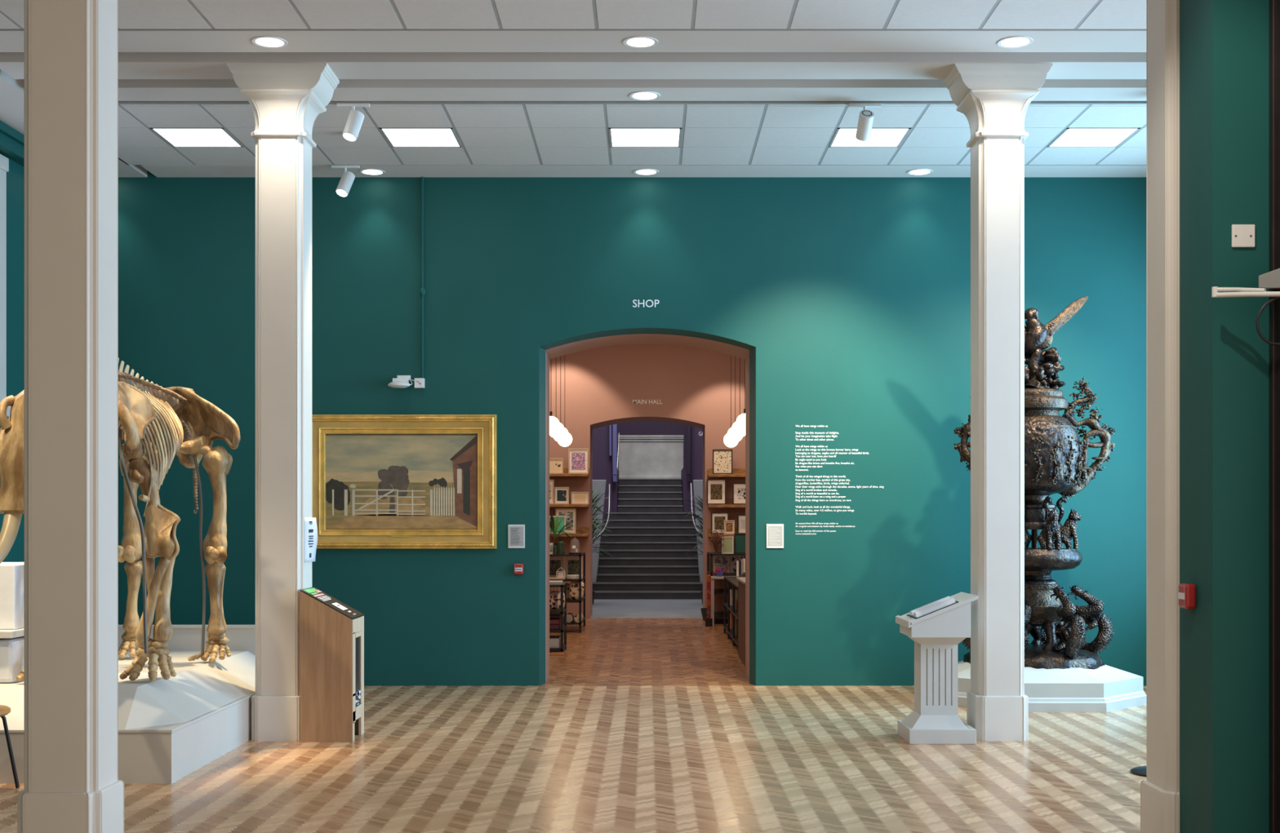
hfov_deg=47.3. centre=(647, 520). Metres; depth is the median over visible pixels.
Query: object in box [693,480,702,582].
wall
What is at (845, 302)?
wall
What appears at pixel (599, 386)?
wall
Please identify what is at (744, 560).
book
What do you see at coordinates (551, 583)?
display tray
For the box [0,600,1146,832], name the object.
floor
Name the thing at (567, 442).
pendant light
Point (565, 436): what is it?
pendant light
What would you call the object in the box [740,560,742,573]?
book
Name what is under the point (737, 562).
book
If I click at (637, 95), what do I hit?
recessed light
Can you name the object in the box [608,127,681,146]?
ceiling light panel
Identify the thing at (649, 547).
staircase
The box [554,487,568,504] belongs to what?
framed print
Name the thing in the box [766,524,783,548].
label plate
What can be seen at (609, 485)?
handrail
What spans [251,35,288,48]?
recessed light
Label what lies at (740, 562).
book
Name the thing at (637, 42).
recessed light
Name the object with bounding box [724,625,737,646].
shelf
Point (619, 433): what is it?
handrail
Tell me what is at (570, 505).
wall shelf
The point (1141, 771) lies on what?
barrier post
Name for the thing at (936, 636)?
lectern
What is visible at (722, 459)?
framed print
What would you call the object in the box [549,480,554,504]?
framed print
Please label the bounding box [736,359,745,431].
pendant light
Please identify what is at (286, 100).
column
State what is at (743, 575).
scarf
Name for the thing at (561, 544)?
bottle
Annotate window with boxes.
[0,154,9,417]
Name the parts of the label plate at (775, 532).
panel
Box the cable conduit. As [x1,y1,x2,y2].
[419,177,425,377]
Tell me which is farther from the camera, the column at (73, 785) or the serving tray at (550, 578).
the serving tray at (550, 578)
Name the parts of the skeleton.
support rod, shoulder blade, pelvis blade, support rod, pelvis blade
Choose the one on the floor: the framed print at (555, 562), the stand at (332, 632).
the stand at (332, 632)
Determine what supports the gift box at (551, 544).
on the shelf rack at (573, 622)
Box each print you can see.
[303,588,355,615]
[308,521,313,558]
[511,530,521,542]
[549,457,563,473]
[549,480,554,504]
[549,484,551,498]
[549,515,565,533]
[549,556,564,577]
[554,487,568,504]
[555,508,576,533]
[564,556,582,575]
[568,448,588,473]
[571,492,588,504]
[706,479,725,505]
[711,512,728,534]
[712,449,732,474]
[713,555,729,576]
[721,537,733,554]
[724,520,734,534]
[730,555,744,576]
[732,483,745,505]
[733,533,745,554]
[737,514,745,533]
[768,528,780,544]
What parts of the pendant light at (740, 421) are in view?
globe, cord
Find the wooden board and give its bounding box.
[549,653,564,656]
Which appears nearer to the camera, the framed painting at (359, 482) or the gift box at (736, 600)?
the framed painting at (359, 482)
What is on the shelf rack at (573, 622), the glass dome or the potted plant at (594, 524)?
the glass dome
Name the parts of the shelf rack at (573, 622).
shelf, shelf, shelf, shelf, leg, leg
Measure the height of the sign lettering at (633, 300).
0.069 m
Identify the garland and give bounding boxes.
[706,573,711,618]
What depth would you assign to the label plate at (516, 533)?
13.12 m
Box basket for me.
[700,608,706,621]
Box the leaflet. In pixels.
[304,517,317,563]
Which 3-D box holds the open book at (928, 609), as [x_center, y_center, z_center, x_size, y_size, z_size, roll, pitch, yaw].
[1.918,0.590,9.900,0.300,0.146,0.350,0,0,0]
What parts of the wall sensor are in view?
arm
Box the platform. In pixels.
[0,625,255,784]
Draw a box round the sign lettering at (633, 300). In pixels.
[632,299,659,307]
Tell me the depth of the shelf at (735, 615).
17.61 m
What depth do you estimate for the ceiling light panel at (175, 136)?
11.73 m
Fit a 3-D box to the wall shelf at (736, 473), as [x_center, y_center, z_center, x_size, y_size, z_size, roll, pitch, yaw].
[1.455,-0.719,22.030,1.090,0.145,0.340,0,0,0]
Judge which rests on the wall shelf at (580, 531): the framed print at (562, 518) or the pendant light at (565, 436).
the framed print at (562, 518)
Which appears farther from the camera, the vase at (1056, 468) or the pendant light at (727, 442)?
the pendant light at (727, 442)
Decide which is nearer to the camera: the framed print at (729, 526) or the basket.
the basket
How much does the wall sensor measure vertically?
0.121 m
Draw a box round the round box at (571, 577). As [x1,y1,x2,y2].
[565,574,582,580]
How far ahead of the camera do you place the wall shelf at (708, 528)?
21.86 m
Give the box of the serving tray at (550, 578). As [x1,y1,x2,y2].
[549,577,565,580]
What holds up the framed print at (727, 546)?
on the shelf rack at (717, 615)
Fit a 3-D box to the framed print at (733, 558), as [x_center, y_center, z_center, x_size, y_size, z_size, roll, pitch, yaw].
[1.308,0.673,21.300,0.204,0.329,0.024,0,0,0]
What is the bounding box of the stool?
[0,705,19,788]
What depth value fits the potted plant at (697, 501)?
25.96 m
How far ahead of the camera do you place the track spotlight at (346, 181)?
12.66 m
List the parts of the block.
panel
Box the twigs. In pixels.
[708,530,724,554]
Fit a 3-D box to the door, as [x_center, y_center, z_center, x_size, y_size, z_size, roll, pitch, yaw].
[2.917,-0.793,5.785,0.765,4.560,0.370,0,0,0]
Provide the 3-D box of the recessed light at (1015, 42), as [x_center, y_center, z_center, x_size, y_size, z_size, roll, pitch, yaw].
[2.365,-3.079,9.410,0.228,0.010,0.228,0,0,0]
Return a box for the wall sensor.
[387,375,414,388]
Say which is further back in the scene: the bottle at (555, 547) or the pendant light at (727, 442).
the bottle at (555, 547)
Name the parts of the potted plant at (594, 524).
pot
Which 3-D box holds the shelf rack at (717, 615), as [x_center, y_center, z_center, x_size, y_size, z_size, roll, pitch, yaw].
[1.426,0.985,21.525,1.049,1.004,1.250,0,0,0]
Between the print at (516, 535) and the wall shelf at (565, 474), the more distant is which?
the wall shelf at (565, 474)
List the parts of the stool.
seat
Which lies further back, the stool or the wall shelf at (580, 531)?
the wall shelf at (580, 531)
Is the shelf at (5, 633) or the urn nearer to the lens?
the shelf at (5, 633)
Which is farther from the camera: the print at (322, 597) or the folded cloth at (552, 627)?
the folded cloth at (552, 627)
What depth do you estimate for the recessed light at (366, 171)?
12.90 m
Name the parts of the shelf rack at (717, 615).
leg, leg, shelf, shelf, shelf, shelf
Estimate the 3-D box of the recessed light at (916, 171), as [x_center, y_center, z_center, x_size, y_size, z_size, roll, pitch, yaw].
[2.405,-3.079,12.920,0.228,0.010,0.228,0,0,0]
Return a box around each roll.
[566,613,573,622]
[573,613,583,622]
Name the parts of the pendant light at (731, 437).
globe, cord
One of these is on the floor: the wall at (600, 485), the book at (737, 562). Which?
the wall at (600, 485)
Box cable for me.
[1255,297,1279,345]
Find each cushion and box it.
[549,591,564,609]
[563,583,569,599]
[568,582,584,600]
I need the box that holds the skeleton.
[0,358,239,682]
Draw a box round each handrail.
[592,484,610,539]
[617,433,619,471]
[689,483,700,535]
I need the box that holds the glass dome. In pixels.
[568,546,581,554]
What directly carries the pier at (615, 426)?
attached to the wall at (602, 469)
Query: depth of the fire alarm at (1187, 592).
6.14 m
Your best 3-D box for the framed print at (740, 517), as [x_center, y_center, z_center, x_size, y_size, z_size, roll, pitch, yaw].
[1.457,0.060,21.950,0.218,0.299,0.024,0,0,0]
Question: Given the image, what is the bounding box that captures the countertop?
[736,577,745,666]
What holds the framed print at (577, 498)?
on the wall shelf at (570, 505)
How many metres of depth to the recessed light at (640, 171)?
12.90 m
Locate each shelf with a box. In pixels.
[0,628,24,639]
[549,467,589,477]
[549,497,589,507]
[549,527,589,537]
[707,468,745,477]
[707,498,745,507]
[707,527,737,537]
[724,576,738,588]
[724,603,737,619]
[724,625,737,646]
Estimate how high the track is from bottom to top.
0.032 m
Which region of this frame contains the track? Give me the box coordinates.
[118,101,1146,104]
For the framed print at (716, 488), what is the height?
0.387 m
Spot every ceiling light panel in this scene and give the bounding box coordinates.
[149,127,243,146]
[378,127,462,146]
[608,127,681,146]
[828,127,911,146]
[1047,127,1141,146]
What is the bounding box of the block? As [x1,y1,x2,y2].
[0,562,24,684]
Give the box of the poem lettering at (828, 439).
[795,425,883,534]
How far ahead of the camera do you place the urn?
11.94 m
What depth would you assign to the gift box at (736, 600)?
17.40 m
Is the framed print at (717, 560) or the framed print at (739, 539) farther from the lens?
the framed print at (717, 560)
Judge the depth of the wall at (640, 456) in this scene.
33.02 m
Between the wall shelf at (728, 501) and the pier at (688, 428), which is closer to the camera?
the wall shelf at (728, 501)
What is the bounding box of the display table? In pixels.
[710,576,724,626]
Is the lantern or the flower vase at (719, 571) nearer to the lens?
the lantern
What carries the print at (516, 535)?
attached to the label plate at (516, 533)
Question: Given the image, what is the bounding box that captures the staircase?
[592,478,702,599]
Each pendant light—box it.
[549,357,564,438]
[549,411,559,434]
[554,356,568,442]
[557,427,572,447]
[723,355,738,448]
[727,356,742,442]
[731,357,745,437]
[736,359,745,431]
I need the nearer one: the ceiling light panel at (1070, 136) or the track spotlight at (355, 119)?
the track spotlight at (355, 119)
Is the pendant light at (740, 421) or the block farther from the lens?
the pendant light at (740, 421)
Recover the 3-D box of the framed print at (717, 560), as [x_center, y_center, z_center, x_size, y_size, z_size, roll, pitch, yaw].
[1.077,0.689,21.300,0.243,0.345,0.024,0,0,0]
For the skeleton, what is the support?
on the platform
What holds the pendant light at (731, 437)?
hanging from the ceiling
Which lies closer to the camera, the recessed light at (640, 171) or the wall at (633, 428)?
the recessed light at (640, 171)
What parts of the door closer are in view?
arm, arm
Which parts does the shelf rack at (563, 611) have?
shelf, shelf, shelf, shelf, leg, leg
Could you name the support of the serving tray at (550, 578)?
on the shelf rack at (573, 622)
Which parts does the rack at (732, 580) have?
leg, leg, leg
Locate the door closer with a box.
[1211,268,1279,297]
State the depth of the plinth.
11.41 m
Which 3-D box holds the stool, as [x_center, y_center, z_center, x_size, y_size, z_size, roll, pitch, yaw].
[-3.640,1.253,7.950,0.330,0.463,0.330,0,0,0]
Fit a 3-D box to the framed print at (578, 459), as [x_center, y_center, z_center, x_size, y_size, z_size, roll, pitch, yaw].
[-1.037,-0.889,21.950,0.299,0.379,0.024,0,0,0]
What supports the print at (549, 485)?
attached to the framed print at (551, 482)
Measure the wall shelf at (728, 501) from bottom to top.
0.145 m
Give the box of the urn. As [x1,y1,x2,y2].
[953,296,1115,670]
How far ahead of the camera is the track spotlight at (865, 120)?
10.74 m
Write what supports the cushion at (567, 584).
on the shelf rack at (573, 622)
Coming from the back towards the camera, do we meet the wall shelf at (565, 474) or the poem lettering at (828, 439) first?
the wall shelf at (565, 474)
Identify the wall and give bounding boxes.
[0,120,24,562]
[118,170,1146,686]
[549,344,745,618]
[592,425,702,582]
[592,480,606,582]
[612,422,686,470]
[618,435,683,478]
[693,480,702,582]
[1179,0,1269,832]
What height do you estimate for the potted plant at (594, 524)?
2.088 m
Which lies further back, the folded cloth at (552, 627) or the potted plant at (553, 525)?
the potted plant at (553, 525)
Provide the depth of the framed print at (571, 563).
19.80 m
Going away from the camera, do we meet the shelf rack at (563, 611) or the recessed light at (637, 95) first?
the recessed light at (637, 95)
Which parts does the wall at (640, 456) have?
cornice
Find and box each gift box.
[549,542,553,554]
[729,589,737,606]
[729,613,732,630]
[735,599,737,612]
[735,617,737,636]
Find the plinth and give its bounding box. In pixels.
[957,661,1146,712]
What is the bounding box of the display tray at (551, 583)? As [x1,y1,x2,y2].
[549,581,563,585]
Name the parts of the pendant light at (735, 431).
globe, cord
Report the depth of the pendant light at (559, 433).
17.16 m
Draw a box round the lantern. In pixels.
[555,567,565,577]
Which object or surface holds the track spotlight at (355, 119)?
attached to the track
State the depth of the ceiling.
10.16 m
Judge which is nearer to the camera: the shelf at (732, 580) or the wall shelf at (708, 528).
the shelf at (732, 580)
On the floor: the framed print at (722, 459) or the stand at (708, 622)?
the stand at (708, 622)
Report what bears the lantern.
on the serving tray at (550, 578)
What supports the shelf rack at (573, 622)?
on the floor
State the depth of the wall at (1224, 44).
5.97 m
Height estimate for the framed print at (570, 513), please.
0.379 m
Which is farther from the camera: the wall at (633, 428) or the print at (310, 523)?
the wall at (633, 428)
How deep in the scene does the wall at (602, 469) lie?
30.75 m
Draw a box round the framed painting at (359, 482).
[311,414,497,549]
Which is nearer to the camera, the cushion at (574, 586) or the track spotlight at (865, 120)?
the track spotlight at (865, 120)
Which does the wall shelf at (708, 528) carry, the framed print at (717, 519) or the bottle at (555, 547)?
the framed print at (717, 519)
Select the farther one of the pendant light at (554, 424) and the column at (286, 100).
the pendant light at (554, 424)
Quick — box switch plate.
[1231,224,1254,247]
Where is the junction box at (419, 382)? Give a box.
[414,377,424,388]
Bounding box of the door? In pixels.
[1269,0,1279,832]
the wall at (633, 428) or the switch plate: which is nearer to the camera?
the switch plate
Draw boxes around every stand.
[300,586,364,742]
[705,618,712,626]
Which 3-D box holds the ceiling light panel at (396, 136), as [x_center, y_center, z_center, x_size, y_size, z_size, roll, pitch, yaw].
[-1.818,-3.089,11.770,0.576,0.022,0.590,0,0,0]
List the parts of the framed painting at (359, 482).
name plate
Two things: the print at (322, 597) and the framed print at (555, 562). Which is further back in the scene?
the framed print at (555, 562)
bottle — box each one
[552,542,557,554]
[557,537,564,554]
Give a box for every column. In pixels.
[17,0,124,832]
[226,62,339,742]
[943,63,1053,742]
[1140,0,1179,832]
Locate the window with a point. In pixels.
(4, 162)
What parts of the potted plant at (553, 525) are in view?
stem, pot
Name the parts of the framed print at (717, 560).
framed print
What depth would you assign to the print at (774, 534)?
13.12 m
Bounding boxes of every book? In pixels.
[736,560,738,576]
[738,560,741,576]
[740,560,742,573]
[742,559,745,573]
[906,596,958,619]
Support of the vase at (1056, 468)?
on the urn
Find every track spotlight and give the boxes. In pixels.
[331,164,359,196]
[337,103,369,141]
[848,103,881,141]
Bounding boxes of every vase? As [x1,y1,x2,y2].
[712,567,728,577]
[1024,419,1081,493]
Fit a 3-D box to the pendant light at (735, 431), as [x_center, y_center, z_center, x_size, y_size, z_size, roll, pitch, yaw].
[1.085,-2.044,17.200,0.196,2.138,0.196,0,0,0]
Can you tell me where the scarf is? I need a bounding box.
[738,572,745,577]
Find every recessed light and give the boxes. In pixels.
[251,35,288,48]
[359,168,385,175]
[622,35,657,48]
[629,90,660,100]
[633,168,658,175]
[906,168,933,175]
[996,35,1033,48]
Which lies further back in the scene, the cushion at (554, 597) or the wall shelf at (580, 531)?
the wall shelf at (580, 531)
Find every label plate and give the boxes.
[507,524,524,548]
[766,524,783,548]
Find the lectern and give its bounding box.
[895,592,977,744]
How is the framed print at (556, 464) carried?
on the wall shelf at (565, 474)
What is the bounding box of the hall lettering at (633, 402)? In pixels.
[632,400,662,404]
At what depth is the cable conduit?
13.11 m
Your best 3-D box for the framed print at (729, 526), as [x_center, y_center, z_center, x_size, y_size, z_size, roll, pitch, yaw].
[1.223,0.104,21.890,0.161,0.209,0.024,0,0,0]
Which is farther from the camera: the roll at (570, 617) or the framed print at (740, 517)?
the framed print at (740, 517)
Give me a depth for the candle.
19.38 m
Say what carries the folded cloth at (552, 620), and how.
on the folded cloth at (552, 627)
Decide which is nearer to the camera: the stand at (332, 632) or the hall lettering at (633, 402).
the stand at (332, 632)
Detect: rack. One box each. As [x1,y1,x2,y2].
[549,552,585,633]
[549,582,566,653]
[706,552,745,618]
[724,576,738,646]
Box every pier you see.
[608,424,617,482]
[683,425,691,482]
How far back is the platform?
8.83 m
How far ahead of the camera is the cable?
5.70 m
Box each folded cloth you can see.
[549,617,560,624]
[549,623,560,630]
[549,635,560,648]
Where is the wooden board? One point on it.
(550, 654)
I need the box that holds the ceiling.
[0,0,1146,177]
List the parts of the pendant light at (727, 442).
globe, cord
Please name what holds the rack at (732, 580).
on the floor
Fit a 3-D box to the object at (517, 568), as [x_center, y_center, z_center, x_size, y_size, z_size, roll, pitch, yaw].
[-1.154,0.437,13.101,0.086,0.100,0.059,0,0,0]
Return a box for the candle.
[557,572,564,577]
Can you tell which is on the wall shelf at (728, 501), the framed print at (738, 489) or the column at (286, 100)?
the framed print at (738, 489)
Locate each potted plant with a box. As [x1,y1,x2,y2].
[549,515,573,617]
[592,489,616,604]
[681,494,702,604]
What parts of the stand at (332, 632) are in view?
panel, panel, frame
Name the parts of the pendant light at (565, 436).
cord, globe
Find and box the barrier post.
[1130,766,1146,777]
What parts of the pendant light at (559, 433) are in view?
cord, globe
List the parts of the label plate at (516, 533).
panel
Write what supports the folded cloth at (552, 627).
on the shelf rack at (563, 611)
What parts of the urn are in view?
handle, post, stem, lid, handle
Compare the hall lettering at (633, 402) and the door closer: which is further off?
the hall lettering at (633, 402)

